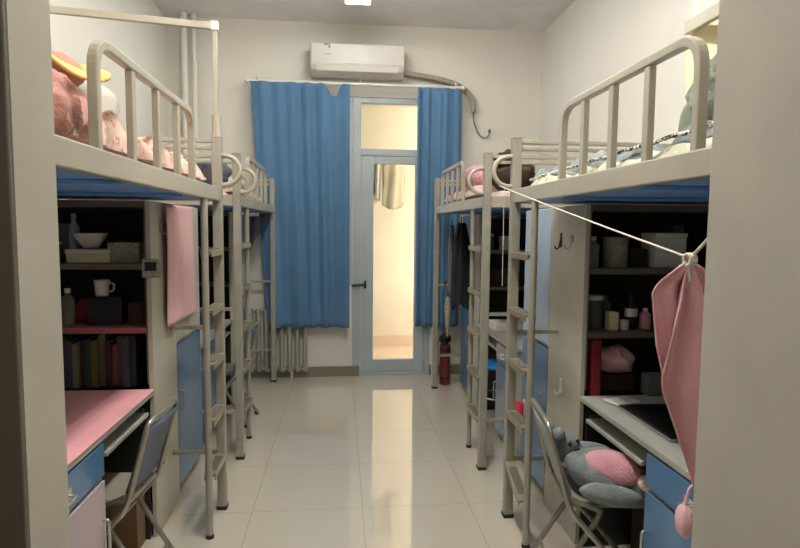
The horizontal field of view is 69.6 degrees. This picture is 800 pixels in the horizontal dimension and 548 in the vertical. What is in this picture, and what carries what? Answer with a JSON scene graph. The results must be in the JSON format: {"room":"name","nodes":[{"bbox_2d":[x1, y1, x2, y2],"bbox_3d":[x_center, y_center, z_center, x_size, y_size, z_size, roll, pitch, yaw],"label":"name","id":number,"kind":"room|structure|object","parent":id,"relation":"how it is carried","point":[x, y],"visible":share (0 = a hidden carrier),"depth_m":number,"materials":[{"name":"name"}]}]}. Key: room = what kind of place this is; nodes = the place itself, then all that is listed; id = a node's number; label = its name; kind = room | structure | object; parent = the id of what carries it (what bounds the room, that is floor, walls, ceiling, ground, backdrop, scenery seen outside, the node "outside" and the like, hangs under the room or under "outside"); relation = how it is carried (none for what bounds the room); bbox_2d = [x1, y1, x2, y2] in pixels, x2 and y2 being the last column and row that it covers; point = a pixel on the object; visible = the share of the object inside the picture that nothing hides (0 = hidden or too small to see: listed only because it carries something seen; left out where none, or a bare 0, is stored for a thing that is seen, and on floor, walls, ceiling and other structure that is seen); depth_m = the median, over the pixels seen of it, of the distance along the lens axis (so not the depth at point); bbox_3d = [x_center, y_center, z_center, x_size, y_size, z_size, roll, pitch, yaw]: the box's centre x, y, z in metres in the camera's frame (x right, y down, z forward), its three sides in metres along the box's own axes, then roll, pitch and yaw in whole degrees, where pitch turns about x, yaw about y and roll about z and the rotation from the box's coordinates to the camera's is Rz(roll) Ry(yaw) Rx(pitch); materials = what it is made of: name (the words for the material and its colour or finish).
{"room":"dormitory room","nodes":[
{"label":"dormitory room","id":0,"kind":"room"},
{"bbox_2d":[5,0,70,547],"bbox_3d":[-0.703,-0.303,0.755,2.455,3.580,0.110,0,5,-6],"label":"wall","id":1,"kind":"structure","parent":0,"point":[28,30],"depth_m":0.80,"materials":[{"name":"paint"}]},
{"bbox_2d":[0,0,28,547],"bbox_3d":[-0.525,0.190,0.753,0.058,2.600,0.010,0,5,-6],"label":"trim","id":2,"kind":"structure","parent":1,"relation":"attached to","point":[14,528],"depth_m":0.74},
{"bbox_2d":[49,0,167,199],"bbox_3d":[-2.122,-0.521,3.295,0.150,3.580,5.250,0,5,-6],"label":"wall","id":3,"kind":"structure","parent":0,"point":[144,44],"depth_m":4.51,"materials":[{"name":"paint"}]},
{"bbox_2d":[165,15,541,373],"bbox_3d":[-0.429,-0.724,5.999,3.770,3.580,0.200,0,5,-6],"label":"wall","id":4,"kind":"structure","parent":0,"point":[501,70],"depth_m":5.84,"materials":[{"name":"paint"}]},
{"bbox_2d":[251,366,358,377],"bbox_3d":[-1.359,1.015,5.935,1.870,0.105,0.017,0,5,-6],"label":"baseboard","id":5,"kind":"structure","parent":4,"relation":"attached to","point":[317,371],"depth_m":5.98,"materials":[{"name":"tile"}]},
{"bbox_2d":[332,96,351,285],"bbox_3d":[-0.907,-0.839,5.877,0.831,1.917,0.075,0,5,-6],"label":"window","id":6,"kind":"structure","parent":4,"relation":"in","point":[332,96],"depth_m":5.89,"materials":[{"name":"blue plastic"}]},
{"bbox_2d":[244,75,465,89],"bbox_3d":[-0.426,-1.899,5.732,2.188,0.082,0.129,0,5,-6],"label":"curtain rod","id":7,"kind":"object","parent":4,"relation":"attached to","point":[246,80],"visible":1,"depth_m":5.69,"materials":[{"name":"white metal"}]},
{"bbox_2d":[250,81,349,328],"bbox_3d":[-0.981,-0.661,5.701,0.961,2.419,0.064,0,5,-5],"label":"curtain","id":8,"kind":"object","parent":7,"relation":"hanging from","point":[302,131],"visible":0.98,"depth_m":5.70,"materials":[{"name":"fabric"}]},
{"bbox_2d":[415,87,461,326],"bbox_3d":[0.389,-0.655,5.847,0.454,2.409,0.062,0,5,-6],"label":"curtain","id":9,"kind":"object","parent":7,"relation":"hanging from","point":[439,110],"visible":0.75,"depth_m":5.81,"materials":[{"name":"fabric"}]},
{"bbox_2d":[311,42,403,81],"bbox_3d":[-0.420,-2.092,5.675,0.904,0.298,0.223,0,5,-6],"label":"air conditioner","id":10,"kind":"object","parent":4,"relation":"attached to","point":[339,61],"visible":1,"depth_m":5.58,"materials":[{"name":"white plastic"}]},
{"bbox_2d":[404,71,475,112],"bbox_3d":[0.410,-1.851,5.841,0.750,0.390,0.055,0,5,-6],"label":"pipe","id":11,"kind":"object","parent":10,"relation":"attached to","point":[466,91],"visible":0.87,"depth_m":5.81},
{"bbox_2d":[352,97,428,374],"bbox_3d":[-0.091,-0.362,5.970,0.819,2.868,0.134,0,5,-6],"label":"door","id":12,"kind":"structure","parent":4,"relation":"in","point":[386,340],"depth_m":5.98,"materials":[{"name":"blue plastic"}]},
{"bbox_2d":[152,0,574,31],"bbox_3d":[-0.140,-2.341,3.198,4.170,0.100,5.550,0,5,-6],"label":"ceiling","id":13,"kind":"structure","parent":0,"point":[501,15],"depth_m":5.42,"materials":[{"name":"paint"}]},
{"bbox_2d":[141,374,630,547],"bbox_3d":[-0.054,1.410,2.470,4.800,0.100,7.680,0,5,-6],"label":"floor","id":14,"kind":"structure","parent":0,"point":[361,461],"depth_m":3.57,"materials":[{"name":"tile"}]},
{"bbox_2d":[67,391,153,547],"bbox_3d":[-1.516,0.995,2.154,0.816,0.752,1.318,0,5,-6],"label":"desk","id":15,"kind":"object","parent":14,"relation":"on","point":[116,450],"visible":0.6,"depth_m":2.19,"materials":[{"name":"grey laminate"}]},
{"bbox_2d":[63,334,81,387],"bbox_3d":[-1.644,0.432,2.882,0.028,0.239,0.170,0,5,-6],"label":"book","id":16,"kind":"object","parent":15,"relation":"on","point":[73,335],"visible":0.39,"depth_m":2.80,"materials":[{"name":"paper"}]},
{"bbox_2d":[66,334,86,387],"bbox_3d":[-1.616,0.434,2.882,0.023,0.234,0.170,0,5,-6],"label":"book","id":17,"kind":"object","parent":15,"relation":"on","point":[70,342],"visible":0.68,"depth_m":2.80,"materials":[{"name":"paper"}]},
{"bbox_2d":[72,339,82,387],"bbox_3d":[-1.591,0.442,2.884,0.024,0.218,0.170,0,5,-6],"label":"book","id":18,"kind":"object","parent":15,"relation":"on","point":[75,346],"visible":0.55,"depth_m":2.80,"materials":[{"name":"paper"}]},
{"bbox_2d":[80,334,94,386],"bbox_3d":[-1.566,0.435,2.911,0.027,0.229,0.170,0,5,-6],"label":"book","id":19,"kind":"object","parent":15,"relation":"on","point":[82,342],"visible":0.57,"depth_m":2.83,"materials":[{"name":"paper"}]},
{"bbox_2d":[85,334,97,386],"bbox_3d":[-1.536,0.430,2.903,0.027,0.240,0.170,0,5,-6],"label":"book","id":20,"kind":"object","parent":15,"relation":"on","point":[87,340],"visible":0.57,"depth_m":2.82,"materials":[{"name":"paper"}]},
{"bbox_2d":[90,338,99,387],"bbox_3d":[-1.506,0.436,2.900,0.028,0.230,0.170,0,5,-6],"label":"book","id":21,"kind":"object","parent":15,"relation":"on","point":[94,343],"visible":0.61,"depth_m":2.82,"materials":[{"name":"paper"}]},
{"bbox_2d":[65,389,154,465],"bbox_3d":[-1.478,0.617,2.130,0.695,0.004,1.305,0,5,-6],"label":"desk mat","id":22,"kind":"object","parent":15,"relation":"on","point":[89,414],"visible":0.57,"depth_m":2.45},
{"bbox_2d":[104,337,116,386],"bbox_3d":[-1.442,0.440,2.905,0.029,0.222,0.170,0,5,-6],"label":"book","id":23,"kind":"object","parent":15,"relation":"on","point":[107,345],"visible":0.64,"depth_m":2.82,"materials":[{"name":"paper"}]},
{"bbox_2d":[101,409,148,456],"bbox_3d":[-1.353,0.692,2.519,0.325,0.030,0.539,0,5,-6],"label":"keyboard tray","id":24,"kind":"object","parent":15,"relation":"on","point":[132,422],"depth_m":2.54,"materials":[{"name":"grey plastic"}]},
{"bbox_2d":[57,199,179,536],"bbox_3d":[-1.615,0.467,2.969,0.785,1.672,0.400,0,5,-6],"label":"bookshelf","id":25,"kind":"object","parent":14,"relation":"on","point":[123,220],"visible":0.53,"depth_m":3.00,"materials":[{"name":"beige laminate"}]},
{"bbox_2d":[58,223,69,260],"bbox_3d":[-1.728,-0.162,2.926,0.140,0.190,0.100,0,5,-6],"label":"storage box","id":26,"kind":"object","parent":25,"relation":"on","point":[62,227],"visible":0.24,"depth_m":2.88,"materials":[{"name":"grey fabric"}]},
{"bbox_2d":[61,288,75,324],"bbox_3d":[-1.645,0.161,2.850,0.060,0.180,0.060,0,5,-6],"label":"bottle","id":27,"kind":"object","parent":25,"relation":"on","point":[67,301],"visible":0.98,"depth_m":2.83,"materials":[{"name":"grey plastic"}]},
{"bbox_2d":[68,213,79,248],"bbox_3d":[-1.639,-0.184,2.893,0.052,0.240,0.052,0,5,-6],"label":"bottle","id":28,"kind":"object","parent":25,"relation":"on","point":[73,227],"visible":0.72,"depth_m":2.87,"materials":[{"name":"blue plastic"}]},
{"bbox_2d":[75,298,88,321],"bbox_3d":[-1.607,0.180,2.926,0.103,0.124,0.106,-1,5,-23],"label":"storage box","id":29,"kind":"object","parent":25,"relation":"on","point":[81,304],"visible":0.5,"depth_m":2.88,"materials":[{"name":"red fabric"}]},
{"bbox_2d":[65,248,109,262],"bbox_3d":[-1.520,-0.092,2.862,0.206,0.065,0.166,0,5,-6],"label":"storage box","id":30,"kind":"object","parent":25,"relation":"on","point":[82,255],"visible":0.74,"depth_m":2.78,"materials":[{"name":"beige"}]},
{"bbox_2d":[73,233,107,247],"bbox_3d":[-1.534,-0.167,2.855,0.156,0.072,0.156,0,5,-6],"label":"bowl","id":31,"kind":"object","parent":30,"relation":"on","point":[86,240],"visible":1,"depth_m":2.81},
{"bbox_2d":[98,334,117,385],"bbox_3d":[-1.476,0.420,2.919,0.032,0.260,0.170,0,5,-6],"label":"book","id":32,"kind":"object","parent":25,"relation":"on","point":[102,338],"visible":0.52,"depth_m":2.83,"materials":[{"name":"paper"}]},
{"bbox_2d":[88,294,131,324],"bbox_3d":[-1.465,0.178,2.910,0.160,0.140,0.140,0,5,-6],"label":"storage box","id":33,"kind":"object","parent":25,"relation":"on","point":[112,309],"visible":0.8,"depth_m":2.84,"materials":[{"name":"black plastic"}]},
{"bbox_2d":[93,279,114,295],"bbox_3d":[-1.485,0.069,2.875,0.091,0.080,0.076,3,5,29],"label":"cup","id":34,"kind":"object","parent":33,"relation":"on","point":[101,286],"visible":1,"depth_m":2.85,"materials":[{"name":"white ceramic"}]},
{"bbox_2d":[117,334,126,386],"bbox_3d":[-1.386,0.425,2.915,0.026,0.252,0.170,0,5,-6],"label":"book","id":35,"kind":"object","parent":25,"relation":"on","point":[119,338],"visible":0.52,"depth_m":2.83,"materials":[{"name":"paper"}]},
{"bbox_2d":[107,242,143,262],"bbox_3d":[-1.356,-0.110,2.878,0.150,0.100,0.150,0,5,-6],"label":"storage box","id":36,"kind":"object","parent":25,"relation":"on","point":[120,252],"visible":0.76,"depth_m":2.80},
{"bbox_2d":[122,333,133,386],"bbox_3d":[-1.354,0.426,2.906,0.031,0.252,0.170,0,5,-6],"label":"book","id":37,"kind":"object","parent":25,"relation":"on","point":[126,360],"visible":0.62,"depth_m":2.82,"materials":[{"name":"paper"}]},
{"bbox_2d":[128,300,145,323],"bbox_3d":[-1.327,0.192,2.936,0.080,0.110,0.120,0,5,-6],"label":"storage box","id":38,"kind":"object","parent":25,"relation":"on","point":[136,308],"visible":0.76,"depth_m":2.88,"materials":[{"name":"brown fabric"}]},
{"bbox_2d":[130,333,147,386],"bbox_3d":[-1.326,0.423,2.923,0.024,0.255,0.170,0,5,-6],"label":"book","id":39,"kind":"object","parent":25,"relation":"on","point":[138,341],"visible":0.84,"depth_m":2.88,"materials":[{"name":"paper"}]},
{"bbox_2d":[142,259,159,277],"bbox_3d":[-1.192,-0.028,2.754,0.080,0.090,0.026,0,5,-6],"label":"clock","id":40,"kind":"object","parent":25,"relation":"attached to","point":[150,268],"visible":1,"depth_m":2.74,"materials":[{"name":"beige plastic"}]},
{"bbox_2d":[106,495,145,547],"bbox_3d":[-1.411,1.191,2.767,0.320,0.265,0.110,0,5,-6],"label":"cardboard box","id":41,"kind":"object","parent":14,"relation":"on","point":[130,530],"visible":0.21,"depth_m":2.73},
{"bbox_2d":[102,399,178,547],"bbox_3d":[-1.240,0.962,2.496,0.470,0.785,0.352,0,5,-1],"label":"folding chair","id":42,"kind":"object","parent":14,"relation":"on","point":[126,488],"visible":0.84,"depth_m":2.46,"materials":[{"name":"metal"}]},
{"bbox_2d":[55,40,241,539],"bbox_3d":[-1.315,0.346,2.092,1.146,2.059,1.994,0,5,-6],"label":"bed","id":43,"kind":"object","parent":14,"relation":"on","point":[83,171],"visible":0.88,"depth_m":2.39,"materials":[{"name":"metal"}]},
{"bbox_2d":[50,5,220,135],"bbox_3d":[-1.435,-1.026,2.912,1.011,0.617,0.048,0,5,-10],"label":"canopy frame","id":44,"kind":"object","parent":43,"relation":"on","point":[213,26],"visible":0.8,"depth_m":2.93,"materials":[{"name":"metal"}]},
{"bbox_2d":[165,204,194,326],"bbox_3d":[-1.218,-0.062,3.203,0.024,0.635,0.520,0,5,-6],"label":"hanging cloth","id":45,"kind":"object","parent":43,"relation":"hanging from","point":[180,251],"visible":1,"depth_m":3.19,"materials":[{"name":"pink fabric"}]},
{"bbox_3d":[-1.366,-0.380,2.022,0.935,0.097,1.870,0,5,-6],"label":"mattress","id":46,"kind":"object","parent":43,"relation":"on","visible":0},
{"bbox_2d":[52,68,88,142],"bbox_3d":[-0.966,-0.456,1.560,0.246,0.184,0.402,0,5,-6],"label":"fleece blanket","id":47,"kind":"object","parent":46,"relation":"on","point":[70,105],"visible":0.34,"depth_m":1.50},
{"bbox_2d":[77,80,119,116],"bbox_3d":[-1.062,-0.559,1.943,0.220,0.231,0.187,-3,6,-34],"label":"cushion","id":48,"kind":"object","parent":46,"relation":"on","point":[109,100],"visible":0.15,"depth_m":1.96,"materials":[{"name":"grey fabric"}]},
{"bbox_2d":[69,110,205,179],"bbox_3d":[-1.355,-0.509,2.194,0.886,0.167,1.470,0,5,-6],"label":"quilt","id":49,"kind":"object","parent":46,"relation":"on","point":[114,133],"visible":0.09,"depth_m":1.90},
{"bbox_2d":[51,51,110,86],"bbox_3d":[-1.034,-0.660,1.788,0.236,0.161,0.256,-1,5,-18],"label":"sun hat","id":50,"kind":"object","parent":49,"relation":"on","point":[62,63],"visible":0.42,"depth_m":1.75,"materials":[{"name":"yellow fabric"}]},
{"bbox_2d":[71,153,276,459],"bbox_3d":[-1.602,0.133,4.695,1.146,2.059,1.989,0,5,-6],"label":"bed","id":51,"kind":"object","parent":14,"relation":"on","point":[235,203],"visible":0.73,"depth_m":3.91,"materials":[{"name":"metal"}]},
{"bbox_2d":[249,216,266,250],"bbox_3d":[-1.452,-0.277,5.623,0.303,0.571,0.030,0,5,-6],"label":"towel","id":52,"kind":"object","parent":51,"relation":"hanging from","point":[256,223],"visible":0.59,"depth_m":5.61,"materials":[{"name":"fabric"}]},
{"bbox_3d":[-1.651,-0.585,4.629,0.940,0.080,1.850,0,5,-6],"label":"mattress","id":53,"kind":"object","parent":51,"relation":"on","visible":0},
{"bbox_2d":[223,187,259,200],"bbox_3d":[-1.562,-0.643,4.452,0.800,0.087,1.350,0,5,-6],"label":"quilt","id":54,"kind":"object","parent":53,"relation":"on","point":[227,190],"visible":0.03,"depth_m":3.93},
{"bbox_2d":[196,159,231,187],"bbox_3d":[-1.257,-0.667,3.855,0.262,0.206,0.222,-1,5,-20],"label":"bundle","id":55,"kind":"object","parent":54,"relation":"on","point":[206,168],"visible":0.25,"depth_m":3.78,"materials":[{"name":"grey fabric"}]},
{"bbox_2d":[180,12,187,158],"bbox_3d":[-2.086,-0.711,5.638,0.060,3.580,0.060,0,5,-6],"label":"pipe","id":56,"kind":"object","parent":14,"relation":"on","point":[183,15],"visible":0.34,"depth_m":5.52,"materials":[{"name":"paint"}]},
{"bbox_2d":[176,205,201,485],"bbox_3d":[-1.648,0.428,3.437,0.815,1.672,0.538,0,5,-6],"label":"wardrobe","id":57,"kind":"object","parent":14,"relation":"on","point":[188,341],"visible":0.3,"depth_m":3.50,"materials":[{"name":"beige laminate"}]},
{"bbox_2d":[191,13,198,159],"bbox_3d":[-1.998,-0.711,5.657,0.048,3.580,0.048,0,5,-6],"label":"pipe","id":58,"kind":"object","parent":14,"relation":"on","point":[193,15],"visible":0.34,"depth_m":5.54,"materials":[{"name":"metal"}]},
{"bbox_2d":[200,319,232,446],"bbox_3d":[-1.760,0.809,4.428,0.796,0.752,1.088,0,5,-6],"label":"desk","id":59,"kind":"object","parent":14,"relation":"on","point":[228,322],"visible":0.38,"depth_m":4.24,"materials":[{"name":"grey wood"}]},
{"bbox_2d":[198,212,235,401],"bbox_3d":[-1.839,0.296,5.055,0.765,1.672,0.250,0,5,-6],"label":"tower","id":60,"kind":"object","parent":14,"relation":"on","point":[227,216],"visible":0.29,"depth_m":5.11,"materials":[{"name":"beige laminate"}]},
{"bbox_2d":[226,322,258,427],"bbox_3d":[-1.393,0.793,4.579,0.470,0.785,0.398,1,5,0],"label":"folding chair","id":61,"kind":"object","parent":14,"relation":"on","point":[230,367],"visible":0.42,"depth_m":4.52,"materials":[{"name":"metal"}]},
{"bbox_2d":[242,214,245,378],"bbox_3d":[-1.859,0.268,5.399,0.795,1.672,0.438,0,5,-6],"label":"wardrobe","id":62,"kind":"object","parent":14,"relation":"on","point":[243,250],"visible":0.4,"depth_m":5.51,"materials":[{"name":"beige laminate"}]},
{"bbox_2d":[250,308,307,378],"bbox_3d":[-1.437,0.708,5.846,1.000,0.730,0.099,0,5,-6],"label":"radiator","id":63,"kind":"object","parent":14,"relation":"on","point":[297,368],"visible":0.41,"depth_m":5.84,"materials":[{"name":"metal"}]},
{"bbox_2d":[439,344,450,384],"bbox_3d":[0.447,0.898,5.727,0.110,0.395,0.110,0,5,-6],"label":"fire extinguisher","id":64,"kind":"object","parent":14,"relation":"on","point":[444,376],"visible":0.99,"depth_m":5.68,"materials":[{"name":"red metal"}]},
{"bbox_2d":[460,215,470,390],"bbox_3d":[1.048,0.296,5.377,0.945,1.672,0.398,0,5,-6],"label":"wardrobe","id":65,"kind":"object","parent":14,"relation":"on","point":[466,219],"visible":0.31,"depth_m":5.38,"materials":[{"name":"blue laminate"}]},
{"bbox_2d":[472,214,525,408],"bbox_3d":[1.097,0.323,5.056,0.915,1.672,0.250,0,5,-6],"label":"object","id":66,"kind":"object","parent":14,"relation":"on","point":[497,294],"visible":0.23,"depth_m":5.09,"materials":[{"name":"beige laminate"}]},
{"bbox_2d":[490,269,507,285],"bbox_3d":[0.870,0.028,5.034,0.200,0.140,0.100,0,5,-6],"label":"storage box","id":67,"kind":"object","parent":66,"relation":"on","point":[495,274],"visible":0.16,"depth_m":4.98,"materials":[{"name":"brown fabric"}]},
{"bbox_2d":[477,323,525,455],"bbox_3d":[1.143,0.834,4.446,0.946,0.752,1.048,0,5,-6],"label":"desk","id":68,"kind":"object","parent":14,"relation":"on","point":[496,339],"visible":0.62,"depth_m":4.21,"materials":[{"name":"grey wood"}]},
{"bbox_2d":[479,334,497,349],"bbox_3d":[0.860,0.543,4.620,0.325,0.030,0.559,0,5,-6],"label":"keyboard tray","id":69,"kind":"object","parent":68,"relation":"on","point":[492,342],"depth_m":4.57,"materials":[{"name":"grey plastic"}]},
{"bbox_2d":[489,319,522,330],"bbox_3d":[0.883,0.409,4.612,0.300,0.060,0.220,0,5,-6],"label":"paper stack","id":70,"kind":"object","parent":68,"relation":"on","point":[495,324],"visible":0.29,"depth_m":4.51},
{"bbox_2d":[431,152,588,469],"bbox_3d":[0.942,0.161,4.636,1.266,2.059,1.939,0,5,-6],"label":"bed","id":71,"kind":"object","parent":14,"relation":"on","point":[486,205],"visible":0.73,"depth_m":3.73,"materials":[{"name":"metal"}]},
{"bbox_2d":[447,222,454,298],"bbox_3d":[0.477,-0.136,5.343,0.063,0.730,0.140,2,5,15],"label":"trousers","id":72,"kind":"object","parent":71,"relation":"hanging from","point":[451,231],"visible":0.71,"depth_m":5.30,"materials":[{"name":"grey fabric"}]},
{"bbox_2d":[451,217,469,309],"bbox_3d":[0.541,-0.091,5.094,0.156,0.820,0.228,2,5,21],"label":"coat","id":73,"kind":"object","parent":71,"relation":"hanging from","point":[461,252],"visible":0.99,"depth_m":5.02,"materials":[{"name":"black fabric"}]},
{"bbox_2d":[449,191,509,203],"bbox_3d":[0.997,-0.562,4.585,1.040,0.090,1.800,0,5,-6],"label":"mattress","id":74,"kind":"object","parent":71,"relation":"on","point":[499,193],"visible":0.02,"depth_m":3.69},
{"bbox_2d":[444,185,497,201],"bbox_3d":[0.899,-0.654,4.653,0.886,0.100,1.250,0,5,-6],"label":"quilt","id":75,"kind":"object","parent":74,"relation":"on","point":[469,194],"visible":0.1,"depth_m":4.27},
{"bbox_2d":[465,164,492,189],"bbox_3d":[0.675,-0.725,4.395,0.326,0.213,0.534,0,5,-9],"label":"pillow","id":76,"kind":"object","parent":75,"relation":"on","point":[477,178],"visible":0.23,"depth_m":4.26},
{"bbox_2d":[492,149,535,190],"bbox_3d":[0.763,-0.690,3.913,0.344,0.289,0.331,0,5,-6],"label":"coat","id":77,"kind":"object","parent":74,"relation":"on","point":[503,170],"visible":0.31,"depth_m":3.80,"materials":[{"name":"brown fabric"}]},
{"bbox_2d":[520,208,552,490],"bbox_3d":[1.243,0.452,3.481,0.945,1.672,0.453,0,5,-6],"label":"wardrobe","id":78,"kind":"object","parent":14,"relation":"on","point":[545,215],"visible":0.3,"depth_m":3.33,"materials":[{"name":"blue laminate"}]},
{"bbox_2d":[531,398,644,547],"bbox_3d":[0.829,0.979,2.532,0.470,0.785,0.398,1,5,3],"label":"folding chair","id":79,"kind":"object","parent":14,"relation":"on","point":[569,490],"visible":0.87,"depth_m":2.39,"materials":[{"name":"metal"}]},
{"bbox_2d":[544,421,646,506],"bbox_3d":[0.885,0.809,2.488,0.445,0.265,0.429,0,5,-6],"label":"plush toy","id":80,"kind":"object","parent":79,"relation":"on","point":[607,476],"visible":0.8,"depth_m":2.36,"materials":[{"name":"grey fabric"}]},
{"bbox_2d":[492,36,711,547],"bbox_3d":[1.188,0.363,2.169,1.266,2.059,1.914,0,5,-6],"label":"bed","id":81,"kind":"object","parent":14,"relation":"on","point":[681,179],"visible":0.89,"depth_m":2.32,"materials":[{"name":"metal"}]},
{"bbox_2d":[500,186,706,283],"bbox_3d":[0.632,-0.126,2.142,0.048,0.528,1.807,0,5,-7],"label":"rope","id":82,"kind":"object","parent":81,"relation":"hanging from","point":[691,259],"visible":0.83,"depth_m":1.52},
{"bbox_2d":[651,262,704,488],"bbox_3d":[0.781,0.360,1.460,0.275,0.782,0.116,0,5,-6],"label":"towel","id":83,"kind":"object","parent":82,"relation":"hanging from","point":[677,303],"visible":0.29,"depth_m":1.45,"materials":[{"name":"fabric"}]},
{"bbox_2d":[685,0,718,103],"bbox_3d":[1.175,-0.966,1.781,0.076,0.950,0.852,0,5,-7],"label":"cloth","id":84,"kind":"object","parent":81,"relation":"on","point":[709,33],"visible":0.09,"depth_m":2.14,"materials":[{"name":"fabric"}]},
{"bbox_3d":[1.241,-0.347,2.111,1.040,0.065,1.790,0,5,-6],"label":"mattress","id":85,"kind":"object","parent":81,"relation":"on","visible":0},
{"bbox_2d":[529,120,712,184],"bbox_3d":[1.218,-0.431,2.096,0.981,0.124,1.741,0,5,-6],"label":"quilt","id":86,"kind":"object","parent":85,"relation":"on","point":[631,152],"visible":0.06,"depth_m":1.91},
{"bbox_2d":[678,53,716,131],"bbox_3d":[1.093,-0.604,1.937,0.213,0.330,0.291,0,5,-6],"label":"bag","id":87,"kind":"object","parent":86,"relation":"on","point":[686,115],"visible":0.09,"depth_m":1.93,"materials":[{"name":"grey fabric"}]},
{"bbox_2d":[684,1,718,34],"bbox_3d":[1.124,-0.701,1.783,0.024,0.440,0.820,0,5,-6],"label":"canopy frame","id":88,"kind":"object","parent":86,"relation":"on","point":[709,15],"visible":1,"depth_m":2.07,"materials":[{"name":"metal"}]},
{"bbox_2d":[531,137,711,185],"bbox_3d":[0.927,-0.394,2.131,0.447,0.058,1.504,0,5,-6],"label":"quilt","id":89,"kind":"object","parent":85,"relation":"on","point":[682,147],"visible":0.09,"depth_m":1.85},
{"bbox_2d":[544,204,708,544],"bbox_3d":[1.304,0.488,3.038,0.915,1.672,0.440,0,5,-6],"label":"bookshelf","id":90,"kind":"object","parent":14,"relation":"on","point":[572,281],"visible":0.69,"depth_m":3.04,"materials":[{"name":"beige laminate"}]},
{"bbox_2d":[590,236,598,266],"bbox_3d":[0.959,-0.111,2.853,0.056,0.150,0.056,0,5,-6],"label":"bottle","id":91,"kind":"object","parent":90,"relation":"on","point":[594,245],"visible":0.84,"depth_m":2.83,"materials":[{"name":"white plastic"}]},
{"bbox_2d":[588,294,602,329],"bbox_3d":[0.966,0.189,2.878,0.093,0.167,0.093,0,5,-6],"label":"jar","id":92,"kind":"object","parent":90,"relation":"on","point":[595,301],"visible":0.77,"depth_m":2.84,"materials":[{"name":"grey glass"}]},
{"bbox_2d":[605,311,618,329],"bbox_3d":[1.049,0.231,2.850,0.050,0.090,0.050,0,5,-6],"label":"storage box","id":93,"kind":"object","parent":90,"relation":"on","point":[611,317],"visible":1,"depth_m":2.83,"materials":[{"name":"beige cardboard"}]},
{"bbox_2d":[602,237,628,266],"bbox_3d":[1.073,-0.110,2.865,0.124,0.147,0.124,0,5,-6],"label":"jar","id":94,"kind":"object","parent":90,"relation":"on","point":[615,249],"visible":1,"depth_m":2.81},
{"bbox_2d":[624,294,637,328],"bbox_3d":[1.165,0.188,2.898,0.062,0.170,0.062,0,5,-6],"label":"bottle","id":95,"kind":"object","parent":90,"relation":"on","point":[631,307],"visible":0.94,"depth_m":2.88,"materials":[{"name":"black plastic"}]},
{"bbox_2d":[627,248,647,266],"bbox_3d":[1.179,-0.084,2.908,0.090,0.090,0.120,0,5,-6],"label":"storage box","id":96,"kind":"object","parent":90,"relation":"on","point":[637,257],"visible":0.71,"depth_m":2.85,"materials":[{"name":"brown fabric"}]},
{"bbox_2d":[641,233,687,267],"bbox_3d":[1.322,-0.121,2.889,0.166,0.170,0.146,0,5,-6],"label":"storage box","id":97,"kind":"object","parent":90,"relation":"on","point":[657,257],"visible":0.91,"depth_m":2.82,"materials":[{"name":"white plastic"}]},
{"bbox_2d":[580,395,693,547],"bbox_3d":[1.371,1.016,2.225,0.946,0.752,1.268,0,5,-6],"label":"desk","id":98,"kind":"object","parent":14,"relation":"on","point":[668,480],"visible":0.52,"depth_m":2.22,"materials":[{"name":"grey laminate"}]},
{"bbox_2d":[584,339,601,395],"bbox_3d":[0.940,0.448,2.836,0.045,0.270,0.140,0,5,-6],"label":"folder","id":99,"kind":"object","parent":98,"relation":"on","point":[594,351],"visible":0.61,"depth_m":2.77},
{"bbox_2d":[600,370,633,390],"bbox_3d":[1.065,0.536,2.937,0.200,0.080,0.140,0,5,-6],"label":"storage box","id":100,"kind":"object","parent":98,"relation":"on","point":[624,380],"visible":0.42,"depth_m":2.87,"materials":[{"name":"brown fabric"}]},
{"bbox_2d":[601,344,634,372],"bbox_3d":[1.079,0.434,2.905,0.214,0.149,0.189,0,5,-6],"label":"pouch","id":101,"kind":"object","parent":100,"relation":"on","point":[615,358],"visible":0.86,"depth_m":2.85,"materials":[{"name":"pink fabric"}]},
{"bbox_2d":[586,414,648,465],"bbox_3d":[1.076,0.715,2.513,0.325,0.030,0.549,0,5,-6],"label":"keyboard tray","id":102,"kind":"object","parent":98,"relation":"on","point":[625,443],"depth_m":2.49,"materials":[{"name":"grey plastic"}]},
{"bbox_2d":[603,396,640,406],"bbox_3d":[1.032,0.591,2.676,0.140,0.012,0.100,-1,5,-23],"label":"notebook","id":103,"kind":"object","parent":98,"relation":"on","point":[621,400],"visible":0.99,"depth_m":2.66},
{"bbox_2d":[620,404,678,441],"bbox_3d":[1.162,0.610,2.388,0.320,0.020,0.400,0,5,-6],"label":"laptop","id":104,"kind":"object","parent":98,"relation":"on","point":[656,417],"visible":0.47,"depth_m":2.41,"materials":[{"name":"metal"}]},
{"bbox_2d":[640,372,662,395],"bbox_3d":[1.249,0.538,2.814,0.110,0.100,0.080,0,5,-6],"label":"storage box","id":105,"kind":"object","parent":98,"relation":"on","point":[650,384],"visible":0.66,"depth_m":2.78,"materials":[{"name":"plastic"}]},
{"bbox_2d":[675,485,692,539],"bbox_3d":[0.927,0.771,1.874,0.058,0.184,0.064,3,5,32],"label":"charm","id":106,"kind":"object","parent":98,"relation":"hanging from","point":[683,519],"visible":0.94,"depth_m":1.86,"materials":[{"name":"pink fabric"}]},
{"bbox_2d":[631,508,643,547],"bbox_3d":[1.285,1.207,2.651,0.300,0.300,0.300,0,5,-6],"label":"storage box","id":107,"kind":"object","parent":14,"relation":"on","point":[637,526],"visible":0.03,"depth_m":2.74,"materials":[{"name":"brown fabric"}]},
{"bbox_2d":[538,0,693,171],"bbox_3d":[1.777,-0.518,3.695,0.150,3.580,5.250,0,5,-6],"label":"wall","id":108,"kind":"structure","parent":0,"point":[590,42],"depth_m":4.44,"materials":[{"name":"paint"}]},
{"bbox_2d":[691,0,799,547],"bbox_3d":[1.333,-0.292,0.844,1.615,3.580,0.350,0,5,-6],"label":"wall","id":109,"kind":"structure","parent":0,"point":[747,480],"depth_m":0.85,"materials":[{"name":"paint"}]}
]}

